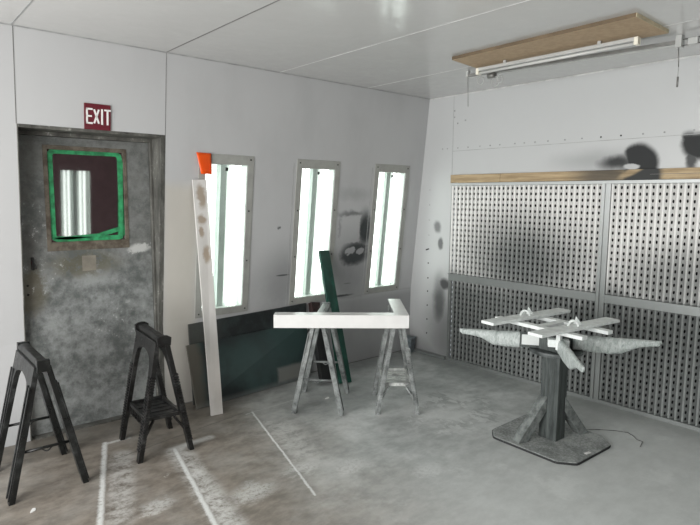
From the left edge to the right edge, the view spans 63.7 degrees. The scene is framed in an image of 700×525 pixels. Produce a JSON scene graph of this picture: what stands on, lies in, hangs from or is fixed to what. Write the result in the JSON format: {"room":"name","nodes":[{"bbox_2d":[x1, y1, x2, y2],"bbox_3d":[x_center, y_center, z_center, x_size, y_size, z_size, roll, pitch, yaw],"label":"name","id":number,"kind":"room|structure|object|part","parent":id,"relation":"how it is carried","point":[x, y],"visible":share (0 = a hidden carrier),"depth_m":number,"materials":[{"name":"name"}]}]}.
{"room":"paint spray booth","nodes":[
{"label":"paint spray booth","id":0,"kind":"room"},
{"bbox_2d":[0,23,429,446],"bbox_3d":[-1.676,-0.136,3.842,6.320,2.600,0.266,-5,9,-40],"label":"wall","id":1,"kind":"structure","parent":0,"point":[201,105],"depth_m":4.30,"materials":[{"name":"paint"}]},
{"bbox_2d":[17,124,165,440],"bbox_3d":[-1.742,0.137,3.896,0.922,2.045,0.258,-5,9,-40],"label":"door","id":2,"kind":"structure","parent":1,"relation":"in","point":[92,202],"depth_m":3.92,"materials":[{"name":"paint"}]},
{"bbox_2d":[84,103,110,130],"bbox_3d":[-1.642,-0.946,3.666,0.164,0.163,0.024,-5,9,-40],"label":"exit sign","id":3,"kind":"object","parent":1,"relation":"attached to","point":[96,116],"visible":1,"depth_m":3.66,"materials":[{"name":"red plastic"}]},
{"bbox_2d":[195,154,253,318],"bbox_3d":[-1.017,-0.205,4.478,0.472,1.270,0.233,-5,9,-40],"label":"light panel","id":4,"kind":"object","parent":1,"relation":"attached to","point":[228,198],"visible":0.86,"depth_m":4.51,"materials":[{"name":"paint"}]},
{"bbox_2d":[196,152,211,173],"bbox_3d":[-1.081,-0.736,4.189,0.124,0.157,0.013,-6,9,-43],"label":"flag","id":5,"kind":"object","parent":4,"relation":"attached to","point":[204,159],"visible":1,"depth_m":4.19,"materials":[{"name":"orange plastic"}]},
{"bbox_2d":[289,159,340,304],"bbox_3d":[-0.342,-0.267,5.054,0.472,1.270,0.233,-5,9,-40],"label":"light panel","id":6,"kind":"object","parent":1,"relation":"attached to","point":[314,192],"visible":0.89,"depth_m":5.05,"materials":[{"name":"paint"}]},
{"bbox_2d":[364,164,409,293],"bbox_3d":[0.343,-0.330,5.639,0.474,1.270,0.233,-5,9,-40],"label":"light panel","id":7,"kind":"object","parent":1,"relation":"attached to","point":[388,200],"visible":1,"depth_m":5.66,"materials":[{"name":"paint"}]},
{"bbox_2d":[0,351,699,524],"bbox_3d":[-1.153,1.494,1.551,8.920,0.100,5.100,-5,9,-40],"label":"floor","id":8,"kind":"structure","parent":0,"point":[257,461],"depth_m":3.41,"materials":[{"name":"concrete"}]},
{"bbox_2d":[0,341,88,505],"bbox_3d":[-1.794,0.867,3.223,0.404,0.749,0.514,-5,9,-40],"label":"sawhorse","id":9,"kind":"object","parent":8,"relation":"on","point":[28,360],"visible":1,"depth_m":3.12,"materials":[{"name":"black plastic"}]},
{"bbox_3d":[-1.957,0.882,3.250,0.190,0.710,0.250,-5,9,-40],"label":"leg","id":10,"kind":"part","parent":9,"relation":"part of","materials":[{"name":"black plastic"}]},
{"bbox_3d":[-1.794,0.906,3.062,0.190,0.710,0.250,-5,9,-40],"label":"leg","id":11,"kind":"part","parent":9,"relation":"part of","materials":[{"name":"black plastic"}]},
{"bbox_3d":[-1.794,0.868,3.389,0.190,0.710,0.250,-5,9,-40],"label":"leg","id":12,"kind":"part","parent":9,"relation":"part of","materials":[{"name":"black plastic"}]},
{"bbox_3d":[-1.632,0.891,3.201,0.190,0.710,0.250,-5,9,-40],"label":"leg","id":13,"kind":"part","parent":9,"relation":"part of","materials":[{"name":"black plastic"}]},
{"bbox_2d":[119,321,193,463],"bbox_3d":[-1.273,0.807,3.662,0.352,0.775,0.484,-4,8,-36],"label":"sawhorse","id":14,"kind":"object","parent":8,"relation":"on","point":[150,408],"visible":1,"depth_m":3.58,"materials":[{"name":"black plastic"}]},
{"bbox_3d":[-1.417,0.824,3.701,0.164,0.730,0.228,-4,8,-36],"label":"leg","id":15,"kind":"part","parent":14,"relation":"part of","materials":[{"name":"black plastic"}]},
{"bbox_3d":[-1.282,0.847,3.518,0.164,0.730,0.228,-4,8,-36],"label":"leg","id":16,"kind":"part","parent":14,"relation":"part of","materials":[{"name":"black plastic"}]},
{"bbox_2d":[130,395,179,421],"bbox_3d":[-1.274,0.948,3.679,0.227,0.024,0.360,-4,8,-36],"label":"tray","id":17,"kind":"object","parent":14,"relation":"on","point":[162,407],"depth_m":3.67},
{"bbox_3d":[-1.265,0.813,3.812,0.164,0.730,0.228,-4,8,-36],"label":"leg","id":18,"kind":"part","parent":14,"relation":"part of","materials":[{"name":"black plastic"}]},
{"bbox_3d":[-1.130,0.835,3.629,0.164,0.730,0.228,-4,8,-36],"label":"leg","id":19,"kind":"part","parent":14,"relation":"part of","materials":[{"name":"black plastic"}]},
{"bbox_2d":[192,179,222,415],"bbox_3d":[-1.053,0.258,4.203,0.118,1.744,0.262,-5,9,-40],"label":"plank","id":20,"kind":"object","parent":8,"relation":"on","point":[200,198],"visible":1,"depth_m":4.19,"materials":[{"name":"white wood"}]},
{"bbox_2d":[186,328,307,408],"bbox_3d":[-0.788,0.828,4.692,1.156,0.502,0.138,-5,9,-41],"label":"panel","id":21,"kind":"object","parent":8,"relation":"on","point":[253,362],"visible":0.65,"depth_m":4.67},
{"bbox_2d":[188,303,305,404],"bbox_3d":[-0.812,0.740,4.745,1.130,0.666,0.077,-5,9,-40],"label":"panel","id":22,"kind":"object","parent":8,"relation":"on","point":[231,326],"visible":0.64,"depth_m":4.67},
{"bbox_2d":[308,302,330,381],"bbox_3d":[-0.267,0.703,5.020,0.128,0.675,0.381,-3,7,-24],"label":"timber offcut","id":23,"kind":"object","parent":8,"relation":"on","point":[323,370],"visible":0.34,"depth_m":4.96,"materials":[{"name":"black wood"}]},
{"bbox_2d":[291,302,348,415],"bbox_3d":[-0.221,0.734,4.435,0.395,0.759,0.534,1,7,5],"label":"sawhorse","id":24,"kind":"object","parent":8,"relation":"on","point":[312,337],"visible":0.77,"depth_m":4.22,"materials":[{"name":"grey wood"}]},
{"bbox_2d":[274,299,408,327],"bbox_3d":[-0.065,0.391,4.430,0.989,0.096,0.678,0,7,-1],"label":"beam","id":25,"kind":"structure","parent":24,"relation":"on","point":[399,318],"depth_m":4.09,"materials":[{"name":"white paint"}]},
{"bbox_3d":[-0.063,0.424,4.144,0.984,0.096,0.103,0,7,-1],"label":"long arm","id":26,"kind":"part","parent":25,"relation":"part of","materials":[{"name":"white paint"}]},
{"bbox_3d":[0.375,0.394,4.439,0.103,0.096,0.677,0,7,-1],"label":"short arm","id":27,"kind":"part","parent":25,"relation":"part of","materials":[{"name":"white paint"}]},
{"bbox_2d":[318,250,351,383],"bbox_3d":[-0.139,0.473,5.017,0.118,1.143,0.400,-4,8,-34],"label":"plank","id":28,"kind":"object","parent":8,"relation":"on","point":[324,256],"visible":0.76,"depth_m":5.02,"materials":[{"name":"green paint"}]},
{"bbox_2d":[372,304,419,414],"bbox_3d":[0.356,0.742,4.420,0.332,0.756,0.504,0,7,-1],"label":"sawhorse","id":29,"kind":"object","parent":8,"relation":"on","point":[387,376],"visible":0.97,"depth_m":4.25,"materials":[{"name":"grey wood"}]},
{"bbox_3d":[0.264,0.750,4.539,0.154,0.710,0.238,0,7,-1],"label":"leg","id":30,"kind":"part","parent":29,"relation":"part of","materials":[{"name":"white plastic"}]},
{"bbox_3d":[0.268,0.778,4.303,0.154,0.710,0.238,0,7,-1],"label":"leg","id":31,"kind":"part","parent":29,"relation":"part of","materials":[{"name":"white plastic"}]},
{"bbox_2d":[379,368,412,397],"bbox_3d":[0.354,0.942,4.443,0.466,0.112,0.490,-5,9,-40],"label":"tray","id":32,"kind":"object","parent":29,"relation":"on","point":[395,376],"depth_m":4.36,"materials":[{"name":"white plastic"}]},
{"bbox_3d":[0.443,0.751,4.542,0.154,0.710,0.238,0,7,-1],"label":"leg","id":33,"kind":"part","parent":29,"relation":"part of","materials":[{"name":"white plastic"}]},
{"bbox_3d":[0.447,0.779,4.306,0.154,0.710,0.238,0,7,-1],"label":"leg","id":34,"kind":"part","parent":29,"relation":"part of","materials":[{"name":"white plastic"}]},
{"bbox_2d":[407,335,415,352],"bbox_3d":[0.618,0.864,5.947,0.120,0.165,0.120,5,8,32],"label":"tub","id":35,"kind":"object","parent":8,"relation":"on","point":[411,339],"visible":0.45,"depth_m":5.91,"materials":[{"name":"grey plastic"}]},
{"bbox_3d":[0.619,0.789,5.939,0.120,0.015,0.120,5,8,32],"label":"lid","id":36,"kind":"part","parent":35,"relation":"part of","materials":[{"name":"grey plastic"}]},
{"bbox_2d":[460,316,661,465],"bbox_3d":[1.389,0.825,3.728,0.926,0.766,1.019,-3,8,-31],"label":"stand","id":37,"kind":"object","parent":8,"relation":"on","point":[543,432],"visible":0.87,"depth_m":3.73,"materials":[{"name":"grey metal"}]},
{"bbox_3d":[1.016,0.513,3.838,0.532,0.110,0.077,2,7,14],"label":"arm","id":38,"kind":"part","parent":37,"relation":"part of"},
{"bbox_2d":[481,307,619,340],"bbox_3d":[1.351,0.383,3.787,0.820,0.097,0.690,-4,8,-33],"label":"holder","id":39,"kind":"object","parent":37,"relation":"on","point":[555,326],"visible":1,"depth_m":3.73,"materials":[{"name":"white wood"}]},
{"bbox_3d":[1.353,1.191,3.834,0.600,0.014,0.659,-5,8,-38],"label":"plate","id":40,"kind":"part","parent":37,"relation":"part of","materials":[{"name":"grey metal"}]},
{"bbox_3d":[1.368,0.892,3.791,0.110,0.582,0.130,-5,8,-38],"label":"post","id":41,"kind":"part","parent":37,"relation":"part of","materials":[{"name":"grey wood"}]},
{"bbox_3d":[1.303,0.576,3.332,0.047,0.110,0.617,2,7,9],"label":"arm","id":42,"kind":"part","parent":37,"relation":"part of"},
{"bbox_3d":[1.726,0.541,3.659,0.532,0.110,0.076,2,7,14],"label":"arm","id":43,"kind":"part","parent":37,"relation":"part of"},
{"bbox_2d":[587,429,642,446],"bbox_3d":[1.856,1.191,3.904,0.179,0.005,0.364,-5,9,-40],"label":"string","id":44,"kind":"object","parent":8,"relation":"on","point":[587,429],"visible":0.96,"depth_m":3.96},
{"bbox_2d":[0,0,699,98],"bbox_3d":[-0.179,-1.264,1.968,6.520,0.102,4.970,-5,9,-40],"label":"ceiling","id":45,"kind":"structure","parent":0,"point":[407,47],"depth_m":3.32,"materials":[{"name":"paint"}]},
{"bbox_2d":[452,13,668,67],"bbox_3d":[1.256,-1.382,3.603,0.448,0.022,1.296,-5,9,-40],"label":"board","id":46,"kind":"object","parent":45,"relation":"attached to","point":[634,24],"visible":1,"depth_m":3.41,"materials":[{"name":"brown wood"}]},
{"bbox_2d":[476,36,640,74],"bbox_3d":[1.304,-1.348,3.692,0.042,0.065,1.135,-5,9,-41],"label":"fluorescent light","id":47,"kind":"object","parent":46,"relation":"attached to","point":[633,41],"visible":1,"depth_m":3.60,"materials":[{"name":"paint"}]},
{"bbox_2d":[466,34,699,86],"bbox_3d":[1.666,-1.250,3.699,2.073,0.300,0.089,7,9,44],"label":"track","id":48,"kind":"object","parent":45,"relation":"attached to","point":[679,42],"visible":1,"depth_m":3.68,"materials":[{"name":"metal"}]},
{"bbox_3d":[1.448,-1.389,3.885,1.454,0.020,0.022,7,9,43],"label":"rail","id":49,"kind":"part","parent":48,"relation":"part of","materials":[{"name":"white metal"}]},
{"bbox_3d":[1.470,-1.391,3.905,1.454,0.030,0.012,7,9,43],"label":"rail","id":50,"kind":"part","parent":48,"relation":"part of","materials":[{"name":"metal"}]},
{"bbox_2d":[410,54,699,355],"bbox_3d":[2.200,-0.144,4.183,0.056,2.600,4.800,-5,9,-40],"label":"wall","id":51,"kind":"structure","parent":0,"point":[634,116],"depth_m":4.72,"materials":[{"name":"paint"}]},
{"bbox_2d":[414,348,445,359],"bbox_3d":[0.791,0.942,5.876,0.050,0.030,0.517,-5,9,-40],"label":"baseboard","id":52,"kind":"structure","parent":51,"relation":"attached to","point":[417,350],"depth_m":5.81,"materials":[{"name":"metal"}]},
{"bbox_2d":[447,280,594,394],"bbox_3d":[1.484,0.627,5.096,0.051,0.781,1.482,-5,9,-40],"label":"filter","id":53,"kind":"object","parent":51,"relation":"attached to","point":[475,290],"visible":0.65,"depth_m":5.17,"materials":[{"name":"metal"}]},
{"bbox_2d":[450,184,601,291],"bbox_3d":[1.491,-0.254,4.994,0.051,0.852,1.482,-5,9,-40],"label":"filter","id":54,"kind":"object","parent":51,"relation":"attached to","point":[465,237],"visible":0.99,"depth_m":4.91,"materials":[{"name":"paper"}]},
{"bbox_2d":[446,179,699,431],"bbox_3d":[2.118,0.239,4.348,0.149,1.800,3.383,-5,9,-40],"label":"perforated wall panel","id":55,"kind":"object","parent":51,"relation":"attached to","point":[600,298],"visible":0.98,"depth_m":4.49,"materials":[{"name":"metal"}]},
{"bbox_3d":[1.477,0.205,5.039,0.052,0.067,1.488,-5,9,-40],"label":"rail","id":56,"kind":"part","parent":55,"relation":"part of","materials":[{"name":"metal"}]},
{"bbox_3d":[2.084,1.120,4.427,0.050,0.030,3.383,-5,9,-40],"label":"rail","id":57,"kind":"part","parent":55,"relation":"part of","materials":[{"name":"metal"}]},
{"bbox_3d":[2.099,-0.604,4.228,0.048,0.026,3.383,-5,9,-40],"label":"rail","id":58,"kind":"part","parent":55,"relation":"part of","materials":[{"name":"metal"}]},
{"bbox_3d":[1.984,0.242,4.449,0.052,1.708,0.070,-5,9,-40],"label":"post","id":59,"kind":"part","parent":55,"relation":"part of","materials":[{"name":"metal"}]},
{"bbox_3d":[2.599,0.365,3.741,0.052,0.067,1.819,-5,9,-40],"label":"rail","id":60,"kind":"part","parent":55,"relation":"part of","materials":[{"name":"metal"}]},
{"bbox_2d":[450,167,699,182],"bbox_3d":[2.086,-0.656,4.210,0.024,0.076,3.383,-5,9,-40],"label":"trim","id":61,"kind":"structure","parent":51,"relation":"attached to","point":[663,173],"depth_m":4.45,"materials":[{"name":"brown wood"}]},
{"bbox_2d":[599,303,699,425],"bbox_3d":[2.600,0.786,3.807,0.051,0.781,1.796,-5,9,-40],"label":"filter","id":62,"kind":"object","parent":51,"relation":"attached to","point":[641,314],"visible":0.89,"depth_m":4.17,"materials":[{"name":"metal"}]},
{"bbox_2d":[605,183,699,306],"bbox_3d":[2.607,-0.096,3.704,0.051,0.852,1.796,-5,9,-40],"label":"filter","id":63,"kind":"object","parent":51,"relation":"attached to","point":[692,189],"visible":1,"depth_m":4.11,"materials":[{"name":"paper"}]}
]}

